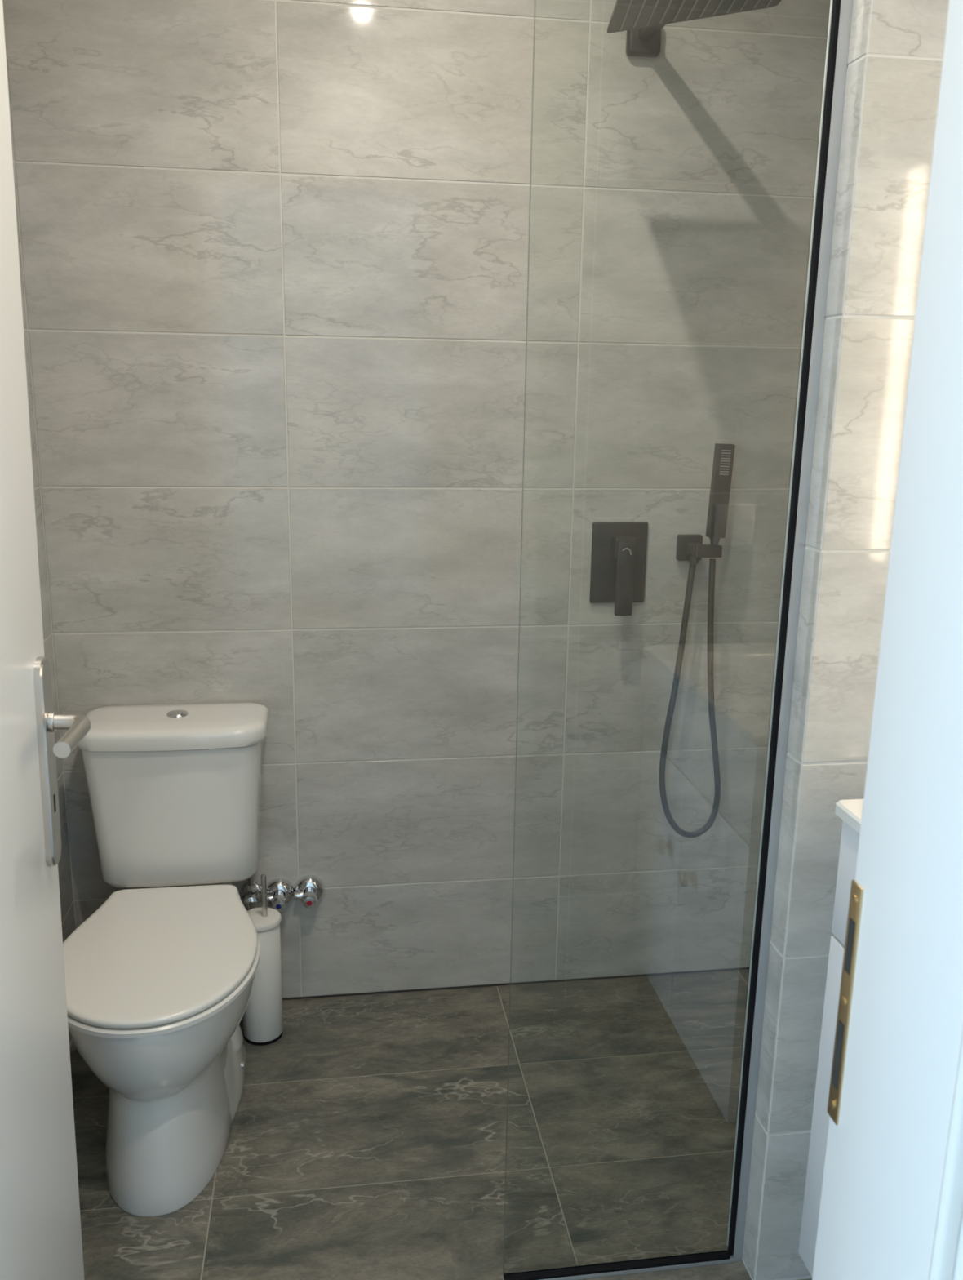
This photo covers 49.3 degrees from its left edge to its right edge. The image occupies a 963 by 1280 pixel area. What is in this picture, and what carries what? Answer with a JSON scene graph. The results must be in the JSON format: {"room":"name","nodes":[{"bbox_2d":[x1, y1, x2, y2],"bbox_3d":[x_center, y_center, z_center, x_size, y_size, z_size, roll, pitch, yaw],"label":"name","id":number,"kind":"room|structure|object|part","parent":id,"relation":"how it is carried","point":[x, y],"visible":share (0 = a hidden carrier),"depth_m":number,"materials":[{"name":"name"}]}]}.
{"room":"bathroom","nodes":[
{"label":"bathroom","id":0,"kind":"room"},
{"bbox_2d":[9,119,75,1045],"bbox_3d":[-0.812,-0.176,1.237,0.120,2.500,1.716,-1,14,-8],"label":"wall","id":1,"kind":"structure","parent":0,"point":[68,918],"depth_m":2.13,"materials":[{"name":"white tile"}]},
{"bbox_2d":[2,0,831,999],"bbox_3d":[-0.052,-0.405,2.250,1.926,2.500,0.120,-1,14,-8],"label":"wall","id":2,"kind":"structure","parent":0,"point":[274,253],"depth_m":2.17,"materials":[{"name":"white tile"}]},
{"bbox_2d":[240,875,262,910],"bbox_3d":[-0.508,0.533,2.312,0.054,0.132,0.063,-1,14,-8],"label":"supply valve","id":3,"kind":"object","parent":2,"relation":"attached to","point":[251,891],"visible":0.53,"depth_m":2.31,"materials":[{"name":"silver metal"}]},
{"bbox_3d":[-0.506,0.576,2.301,0.032,0.032,0.021,-1,14,-8],"label":"knob","id":4,"kind":"part","parent":3,"relation":"part of","materials":[{"name":"silver metal"}]},
{"bbox_2d":[266,878,294,911],"bbox_3d":[-0.450,0.574,2.332,0.068,0.067,0.060,-1,14,-8],"label":"angle valve","id":5,"kind":"object","parent":2,"relation":"attached to","point":[280,891],"visible":0.8,"depth_m":2.34,"materials":[{"name":"silver metal"}]},
{"bbox_2d":[266,894,273,902],"bbox_3d":[-0.473,0.574,2.329,0.022,0.017,0.017,-1,14,-8],"label":"outlet","id":6,"kind":"object","parent":5,"relation":"attached to","point":[270,897],"depth_m":2.32,"materials":[{"name":"silver metal"}]},
{"bbox_3d":[-0.448,0.582,2.318,0.036,0.036,0.026,-1,14,-8],"label":"knob","id":7,"kind":"part","parent":5,"relation":"part of","materials":[{"name":"silver metal"}]},
{"bbox_2d":[293,875,324,908],"bbox_3d":[-0.384,0.569,2.341,0.068,0.067,0.060,-1,14,-8],"label":"angle valve","id":8,"kind":"object","parent":2,"relation":"attached to","point":[308,889],"visible":1,"depth_m":2.35,"materials":[{"name":"silver metal"}]},
{"bbox_2d":[293,891,304,899],"bbox_3d":[-0.406,0.569,2.337,0.022,0.017,0.017,-1,14,-8],"label":"outlet","id":9,"kind":"object","parent":8,"relation":"attached to","point":[297,895],"depth_m":2.33,"materials":[{"name":"silver metal"}]},
{"bbox_3d":[-0.382,0.576,2.327,0.036,0.036,0.026,-1,14,-8],"label":"knob","id":10,"kind":"part","parent":8,"relation":"part of","materials":[{"name":"silver metal"}]},
{"bbox_2d":[589,521,648,616],"bbox_3d":[0.303,-0.154,2.269,0.123,0.197,0.062,-1,14,-8],"label":"shower mixer","id":11,"kind":"object","parent":2,"relation":"attached to","point":[619,548],"visible":1,"depth_m":2.27,"materials":[{"name":"black metal"}]},
{"bbox_3d":[0.306,-0.198,2.260,0.046,0.052,0.040,-1,14,-8],"label":"handle","id":12,"kind":"part","parent":11,"relation":"part of","materials":[{"name":"black metal"}]},
{"bbox_3d":[0.308,-0.132,2.252,0.038,0.163,0.014,-1,14,-8],"label":"lever","id":13,"kind":"part","parent":11,"relation":"part of","materials":[{"name":"black metal"}]},
{"bbox_2d":[607,0,782,57],"bbox_3d":[0.369,-1.103,1.804,0.297,0.094,0.533,1,13,0],"label":"shower","id":14,"kind":"object","parent":2,"relation":"attached to","point":[643,21],"visible":1,"depth_m":1.80,"materials":[{"name":"black metal"}]},
{"bbox_3d":[0.344,-1.131,1.858,0.028,0.017,0.372,-1,14,-8],"label":"arm","id":15,"kind":"part","parent":14,"relation":"part of","materials":[{"name":"black metal"}]},
{"bbox_3d":[0.369,-1.057,1.696,0.297,0.055,0.300,1,13,0],"label":"spray plate","id":16,"kind":"part","parent":14,"relation":"part of","materials":[{"name":"black metal"}]},
{"bbox_2d":[675,534,722,564],"bbox_3d":[0.472,-0.195,2.277,0.078,0.059,0.076,-1,14,-8],"label":"wall outlet","id":17,"kind":"object","parent":2,"relation":"attached to","point":[691,548],"visible":1,"depth_m":2.27,"materials":[{"name":"black metal"}]},
{"bbox_2d":[675,534,702,560],"bbox_3d":[0.456,-0.203,2.302,0.054,0.056,0.020,-1,14,-8],"label":"outlet plate","id":18,"kind":"object","parent":17,"relation":"attached to","point":[683,541],"depth_m":2.29,"materials":[{"name":"black metal"}]},
{"bbox_2d":[658,558,720,837],"bbox_3d":[0.477,0.140,2.343,0.146,0.650,0.025,1,13,-1],"label":"shower hose","id":19,"kind":"object","parent":17,"relation":"hanging from","point":[707,826],"visible":1,"depth_m":2.33,"materials":[{"name":"grey rubber"}]},
{"bbox_3d":[0.464,-0.196,2.274,0.028,0.025,0.044,-1,14,-8],"label":"holder arm","id":20,"kind":"part","parent":17,"relation":"part of","materials":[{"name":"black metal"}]},
{"bbox_2d":[706,443,735,545],"bbox_3d":[0.505,-0.307,2.226,0.042,0.216,0.031,-1,14,-8],"label":"shower","id":21,"kind":"object","parent":17,"relation":"on","point":[723,459],"visible":1,"depth_m":2.21,"materials":[{"name":"black metal"}]},
{"bbox_2d":[69,968,812,1279],"bbox_3d":[0.051,1.068,1.728,1.926,0.120,1.836,-1,14,-8],"label":"floor","id":22,"kind":"structure","parent":0,"point":[367,1140],"depth_m":1.98,"materials":[{"name":"grey tile"}]},
{"bbox_2d":[62,702,269,1216],"bbox_3d":[-0.595,0.559,1.983,0.370,0.732,0.672,-1,14,-8],"label":"toilet","id":23,"kind":"object","parent":22,"relation":"on","point":[160,978],"visible":0.92,"depth_m":1.93,"materials":[{"name":"white ceramic"}]},
{"bbox_3d":[-0.580,0.555,1.880,0.352,0.014,0.464,-1,14,-8],"label":"seat lid","id":24,"kind":"part","parent":23,"relation":"part of","materials":[{"name":"white plastic"}]},
{"bbox_3d":[-0.597,0.736,2.019,0.342,0.370,0.646,-1,14,-8],"label":"bowl","id":25,"kind":"part","parent":23,"relation":"part of","materials":[{"name":"white ceramic"}]},
{"bbox_3d":[-0.580,0.571,1.882,0.359,0.013,0.468,-1,14,-8],"label":"seat","id":26,"kind":"part","parent":23,"relation":"part of","materials":[{"name":"white plastic"}]},
{"bbox_3d":[-0.624,0.174,2.132,0.370,0.043,0.200,-1,14,-8],"label":"cistern lid","id":27,"kind":"part","parent":23,"relation":"part of","materials":[{"name":"white ceramic"}]},
{"bbox_2d":[243,874,283,1045],"bbox_3d":[-0.472,0.678,2.252,0.089,0.378,0.089,-1,14,-8],"label":"toilet brush","id":28,"kind":"object","parent":22,"relation":"on","point":[263,1017],"visible":0.8,"depth_m":2.23,"materials":[{"name":"white plastic"}]},
{"bbox_3d":[-0.471,0.594,2.232,0.089,0.014,0.089,-1,14,-8],"label":"lid","id":29,"kind":"part","parent":28,"relation":"part of","materials":[{"name":"white plastic"}]},
{"bbox_3d":[-0.460,0.542,2.221,0.012,0.098,0.012,-1,14,-8],"label":"handle","id":30,"kind":"part","parent":28,"relation":"part of","materials":[{"name":"silver metal"}]},
{"bbox_2d":[502,0,853,1279],"bbox_3d":[0.246,-0.005,1.456,0.394,2.100,0.028,-1,14,-8],"label":"screen","id":31,"kind":"object","parent":22,"relation":"on","point":[841,11],"visible":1,"depth_m":1.48,"materials":[{"name":"clear glass"}]},
{"bbox_3d":[0.238,-0.009,1.455,0.378,2.092,0.008,-1,14,-8],"label":"pane","id":32,"kind":"part","parent":31,"relation":"part of","materials":[{"name":"clear glass"}]},
{"bbox_2d":[742,0,949,1279],"bbox_3d":[0.680,-0.206,1.467,0.474,2.500,0.110,-1,14,-8],"label":"wall","id":33,"kind":"structure","parent":0,"point":[896,47],"depth_m":1.41,"materials":[{"name":"white tile"}]},
{"bbox_2d":[798,820,860,1276],"bbox_3d":[0.730,0.637,1.224,0.474,0.695,0.593,-1,14,-8],"label":"vanity cabinet","id":34,"kind":"object","parent":33,"relation":"attached to","point":[850,840],"visible":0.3,"depth_m":1.46,"materials":[{"name":"white"}]},
{"bbox_3d":[0.507,0.694,1.349,0.019,0.519,0.313,-1,14,-8],"label":"cabinet door","id":35,"kind":"part","parent":34,"relation":"part of","materials":[{"name":"white"}]},
{"bbox_3d":[0.532,0.386,1.134,0.019,0.169,0.593,-1,14,-8],"label":"drawer","id":36,"kind":"part","parent":34,"relation":"part of","materials":[{"name":"white"}]},
{"bbox_2d":[835,799,863,834],"bbox_3d":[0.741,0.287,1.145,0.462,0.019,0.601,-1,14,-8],"label":"washbasin","id":37,"kind":"object","parent":34,"relation":"in","point":[850,811],"visible":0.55,"depth_m":1.37,"materials":[{"name":"white ceramic"}]},
{"bbox_3d":[0.195,-0.009,0.607,1.926,2.500,0.136,-1,14,-8],"label":"wall","id":38,"kind":"structure","parent":0,"visible":0},
{"bbox_2d":[0,0,91,1279],"bbox_3d":[-0.474,0.135,0.953,0.113,2.022,0.654,0,13,-9],"label":"door","id":39,"kind":"structure","parent":38,"relation":"in","point":[41,1231],"depth_m":1.17,"materials":[{"name":"white paint"}]},
{"bbox_3d":[-0.518,0.147,1.254,0.009,0.262,0.041,0,13,-9],"label":"plate","id":40,"kind":"part","parent":39,"relation":"part of","materials":[{"name":"silver metal"}]},
{"bbox_3d":[-0.479,0.108,1.203,0.048,0.020,0.110,0,13,-9],"label":"lever","id":41,"kind":"part","parent":39,"relation":"part of","materials":[{"name":"silver metal"}]},
{"bbox_2d":[812,0,962,1279],"bbox_3d":[-0.080,0.175,0.603,0.880,2.135,0.150,-1,14,-8],"label":"door frame","id":42,"kind":"structure","parent":38,"relation":"attached to","point":[891,1208],"depth_m":0.65,"materials":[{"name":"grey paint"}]},
{"bbox_3d":[0.258,0.258,0.743,0.004,0.186,0.014,-1,14,-8],"label":"strike plate","id":43,"kind":"part","parent":42,"relation":"part of","materials":[{"name":"gold metal"}]},
{"bbox_3d":[0.328,0.183,0.595,0.075,2.135,0.014,-1,14,-8],"label":"casing","id":44,"kind":"part","parent":42,"relation":"part of","materials":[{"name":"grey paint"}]}
]}

